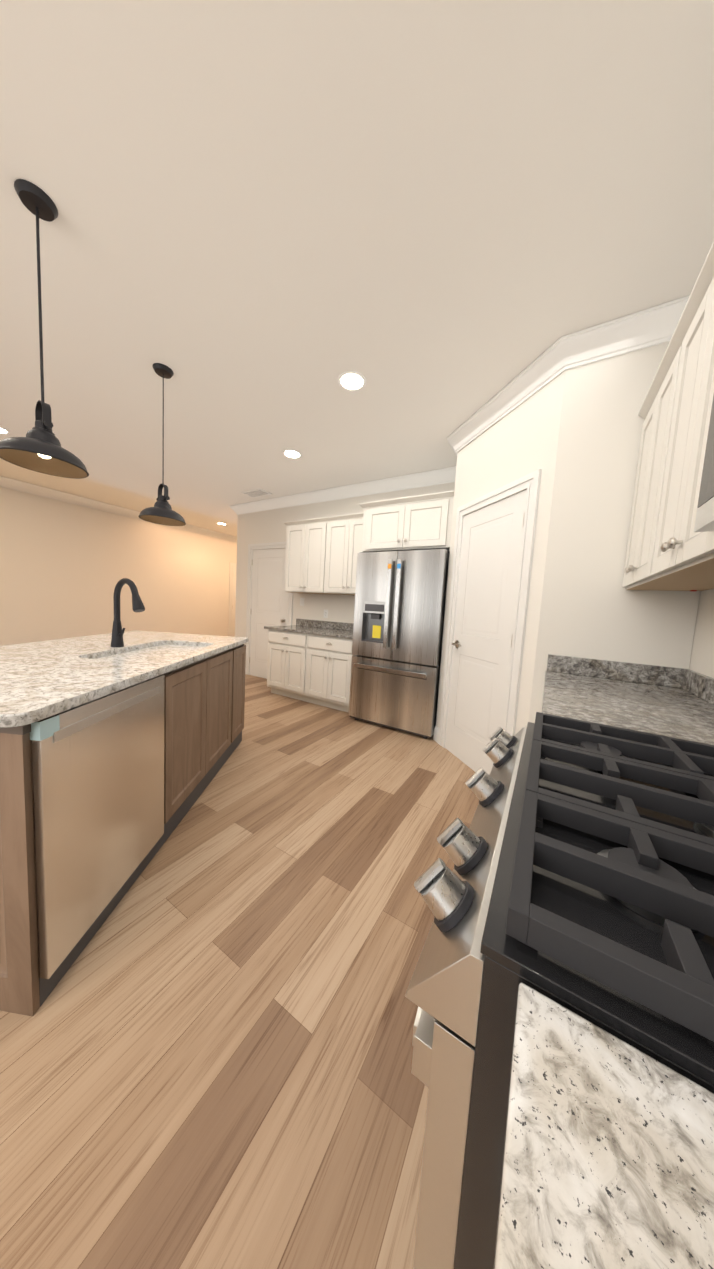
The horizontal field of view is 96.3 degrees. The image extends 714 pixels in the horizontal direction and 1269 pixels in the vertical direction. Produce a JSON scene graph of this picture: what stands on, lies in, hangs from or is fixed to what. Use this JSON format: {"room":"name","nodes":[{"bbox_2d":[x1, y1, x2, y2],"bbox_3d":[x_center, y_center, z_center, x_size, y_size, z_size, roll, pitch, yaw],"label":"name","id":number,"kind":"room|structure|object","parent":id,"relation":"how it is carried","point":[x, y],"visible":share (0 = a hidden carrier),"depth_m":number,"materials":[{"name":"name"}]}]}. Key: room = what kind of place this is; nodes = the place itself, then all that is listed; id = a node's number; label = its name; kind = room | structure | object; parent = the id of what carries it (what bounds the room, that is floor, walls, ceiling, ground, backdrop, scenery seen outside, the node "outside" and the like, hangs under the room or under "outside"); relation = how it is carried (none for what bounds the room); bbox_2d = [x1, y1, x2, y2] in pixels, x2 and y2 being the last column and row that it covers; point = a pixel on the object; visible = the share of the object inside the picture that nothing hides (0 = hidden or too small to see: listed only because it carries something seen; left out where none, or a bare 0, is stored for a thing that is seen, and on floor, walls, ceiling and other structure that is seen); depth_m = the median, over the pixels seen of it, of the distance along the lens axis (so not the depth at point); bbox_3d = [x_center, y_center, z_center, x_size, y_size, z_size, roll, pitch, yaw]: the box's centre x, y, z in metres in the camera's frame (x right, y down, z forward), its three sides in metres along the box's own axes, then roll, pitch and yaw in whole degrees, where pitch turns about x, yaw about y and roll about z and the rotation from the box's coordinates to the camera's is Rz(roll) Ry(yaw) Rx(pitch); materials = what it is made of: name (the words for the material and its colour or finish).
{"room":"kitchen","nodes":[
{"label":"kitchen","id":0,"kind":"room"},
{"bbox_2d":[0,487,236,645],"bbox_3d":[-4.904,-0.872,5.015,0.120,2.750,9.920,6,6,31],"label":"wall","id":1,"kind":"structure","parent":0,"point":[65,567],"depth_m":5.53,"materials":[{"name":"white paint"}]},
{"bbox_2d":[228,562,235,636],"bbox_3d":[-2.871,-0.735,8.286,0.102,2.125,1.020,6,6,31],"label":"door frame","id":2,"kind":"structure","parent":1,"relation":"attached to","point":[232,599],"depth_m":7.92,"materials":[{"name":"white wood"}]},
{"bbox_2d":[0,295,689,542],"bbox_3d":[-1.649,-1.825,2.928,7.400,0.125,9.800,6,6,31],"label":"crown molding","id":3,"kind":"structure","parent":1,"relation":"attached to","point":[649,327],"depth_m":2.16,"materials":[{"name":"white wood"}]},
{"bbox_2d":[0,674,478,1268],"bbox_3d":[-1.798,0.876,3.168,7.800,0.060,10.200,6,6,31],"label":"floor","id":4,"kind":"structure","parent":0,"point":[206,1054],"depth_m":0.89,"materials":[{"name":"brown wood"}]},
{"bbox_2d":[0,631,248,1015],"bbox_3d":[-1.432,0.528,1.859,2.003,0.904,2.081,6,6,31],"label":"kitchen island","id":5,"kind":"object","parent":4,"relation":"on","point":[113,760],"visible":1,"depth_m":1.12,"materials":[{"name":"wood"}]},
{"bbox_2d":[110,578,144,646],"bbox_3d":[-1.324,-0.124,1.843,0.289,0.406,0.076,6,6,31],"label":"faucet","id":6,"kind":"object","parent":5,"relation":"on","point":[118,630],"visible":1,"depth_m":1.88,"materials":[{"name":"black metal"}]},
{"bbox_2d":[264,619,353,712],"bbox_3d":[-0.488,0.331,4.126,1.380,1.000,0.649,6,6,31],"label":"base cabinet","id":7,"kind":"object","parent":4,"relation":"on","point":[309,661],"visible":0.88,"depth_m":3.88,"materials":[{"name":"white wood"}]},
{"bbox_2d":[349,549,449,738],"bbox_3d":[0.509,0.056,3.421,0.914,1.782,0.768,6,6,31],"label":"refrigerator","id":8,"kind":"object","parent":4,"relation":"on","point":[399,610],"visible":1,"depth_m":3.09,"materials":[{"name":"silver metal"}]},
{"bbox_2d":[405,712,713,1268],"bbox_3d":[0.534,0.618,0.518,0.742,1.177,0.760,6,6,31],"label":"range","id":9,"kind":"object","parent":4,"relation":"on","point":[578,880],"visible":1,"depth_m":0.34,"materials":[{"name":"black metal"}]},
{"bbox_2d":[494,983,713,1268],"bbox_3d":[-0.148,0.779,-0.720,0.619,1.000,2.062,6,6,31],"label":"countertop","id":10,"kind":"structure","parent":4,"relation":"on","point":[608,1159],"depth_m":0.19,"materials":[{"name":"white stone"}]},
{"bbox_2d":[542,654,713,744],"bbox_3d":[1.083,0.666,1.320,0.619,1.000,1.159,6,6,31],"label":"countertop","id":11,"kind":"structure","parent":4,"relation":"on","point":[673,702],"depth_m":1.36,"materials":[{"name":"white stone"}]},
{"bbox_2d":[235,482,454,644],"bbox_3d":[-0.415,-0.577,4.486,3.728,2.750,0.120,6,6,31],"label":"wall","id":12,"kind":"structure","parent":0,"point":[267,526],"depth_m":4.63,"materials":[{"name":"white paint"}]},
{"bbox_2d":[245,541,292,678],"bbox_3d":[-1.392,-0.361,4.994,0.990,2.125,0.102,6,6,31],"label":"door","id":13,"kind":"structure","parent":12,"relation":"attached to","point":[269,601],"depth_m":5.06,"materials":[{"name":"white wood"}]},
{"bbox_2d":[300,598,303,605],"bbox_3d":[-0.794,-0.481,4.642,0.062,0.103,0.012,6,6,31],"label":"electrical outlet","id":14,"kind":"object","parent":12,"relation":"attached to","point":[302,604],"depth_m":4.64,"materials":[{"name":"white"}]},
{"bbox_2d":[283,512,362,594],"bbox_3d":[-0.339,-1.006,4.135,1.398,0.934,0.354,6,6,31],"label":"upper cabinet","id":15,"kind":"object","parent":12,"relation":"attached to","point":[321,557],"visible":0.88,"depth_m":4.02,"materials":[{"name":"beige wood"}]},
{"bbox_2d":[323,610,327,617],"bbox_3d":[-0.431,-0.293,4.433,0.069,0.101,0.012,6,6,31],"label":"electrical outlet","id":16,"kind":"object","parent":12,"relation":"attached to","point":[325,611],"depth_m":4.43,"materials":[{"name":"white plastic"}]},
{"bbox_2d":[359,490,453,551],"bbox_3d":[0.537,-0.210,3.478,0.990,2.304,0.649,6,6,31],"label":"upper cabinet","id":17,"kind":"object","parent":12,"relation":"attached to","point":[421,524],"visible":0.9,"depth_m":3.11,"materials":[{"name":"white wood"}]},
{"bbox_2d":[0,0,713,536],"bbox_3d":[-1.643,-1.918,2.920,7.800,0.060,10.200,6,6,31],"label":"ceiling","id":18,"kind":"structure","parent":0,"point":[434,222],"depth_m":1.26,"materials":[{"name":"white paint"}]},
{"bbox_2d":[0,427,9,433],"bbox_3d":[-3.511,-2.005,3.107,0.196,0.005,0.196,6,6,31],"label":"recessed light","id":19,"kind":"object","parent":18,"relation":"in","point":[3,431],"visible":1,"depth_m":3.14,"materials":[{"name":"white"}]},
{"bbox_2d":[0,179,88,478],"bbox_3d":[-1.292,-1.219,1.307,0.288,1.007,0.288,6,6,31],"label":"pendant light","id":20,"kind":"object","parent":18,"relation":"hanging from","point":[38,448],"visible":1,"depth_m":1.30,"materials":[{"name":"black metal"}]},
{"bbox_2d":[138,363,185,525],"bbox_3d":[-1.344,-1.305,2.217,0.288,1.002,0.288,6,6,31],"label":"pendant light","id":21,"kind":"object","parent":18,"relation":"hanging from","point":[161,512],"visible":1,"depth_m":2.21,"materials":[{"name":"black metal"}]},
{"bbox_2d":[241,488,271,497],"bbox_3d":[-1.427,-2.010,4.538,0.400,0.017,0.220,6,6,31],"label":"ceiling vent","id":22,"kind":"object","parent":18,"relation":"in","point":[259,492],"visible":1,"depth_m":4.51,"materials":[{"name":"white metal"}]},
{"bbox_2d":[283,449,301,458],"bbox_3d":[-0.667,-1.864,3.292,0.196,0.005,0.196,6,6,31],"label":"recessed light","id":23,"kind":"object","parent":18,"relation":"in","point":[291,453],"visible":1,"depth_m":3.28,"materials":[{"name":"white"}]},
{"bbox_2d":[338,371,365,390],"bbox_3d":[-0.034,-1.730,2.182,0.196,0.005,0.196,6,6,31],"label":"recessed light","id":24,"kind":"object","parent":18,"relation":"in","point":[352,380],"visible":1,"depth_m":2.17,"materials":[{"name":"white"}]},
{"bbox_2d":[436,341,699,733],"bbox_3d":[1.423,-0.302,2.532,1.458,2.750,1.348,6,6,31],"label":"wall","id":25,"kind":"structure","parent":0,"point":[574,434],"depth_m":1.81,"materials":[{"name":"white paint"}]},
{"bbox_2d":[433,726,438,742],"bbox_3d":[-2.049,0.753,3.312,6.800,0.133,9.800,6,6,31],"label":"baseboard","id":26,"kind":"structure","parent":25,"relation":"attached to","point":[436,735],"depth_m":3.00,"materials":[{"name":"white wood"}]},
{"bbox_2d":[438,469,541,774],"bbox_3d":[0.942,-0.005,2.460,0.648,2.120,0.592,6,6,31],"label":"door","id":27,"kind":"structure","parent":25,"relation":"attached to","point":[492,560],"depth_m":2.39,"materials":[{"name":"white wood"}]},
{"bbox_2d":[689,589,713,677],"bbox_3d":[0.737,-0.104,-0.129,0.120,2.750,6.870,6,6,31],"label":"wall","id":28,"kind":"structure","parent":0,"point":[702,658],"depth_m":1.50,"materials":[{"name":"white paint"}]},
{"bbox_2d":[622,241,713,591],"bbox_3d":[0.699,-0.605,0.174,0.339,0.920,3.396,6,6,31],"label":"upper cabinet","id":29,"kind":"object","parent":28,"relation":"attached to","point":[669,548],"visible":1,"depth_m":1.12,"materials":[{"name":"beige wood"}]},
{"bbox_2d":[694,395,713,531],"bbox_3d":[0.736,-0.409,0.341,0.406,0.412,0.752,6,6,31],"label":"microwave","id":30,"kind":"object","parent":29,"relation":"attached to","point":[704,521],"visible":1,"depth_m":0.71,"materials":[{"name":"silver metal"}]}
]}

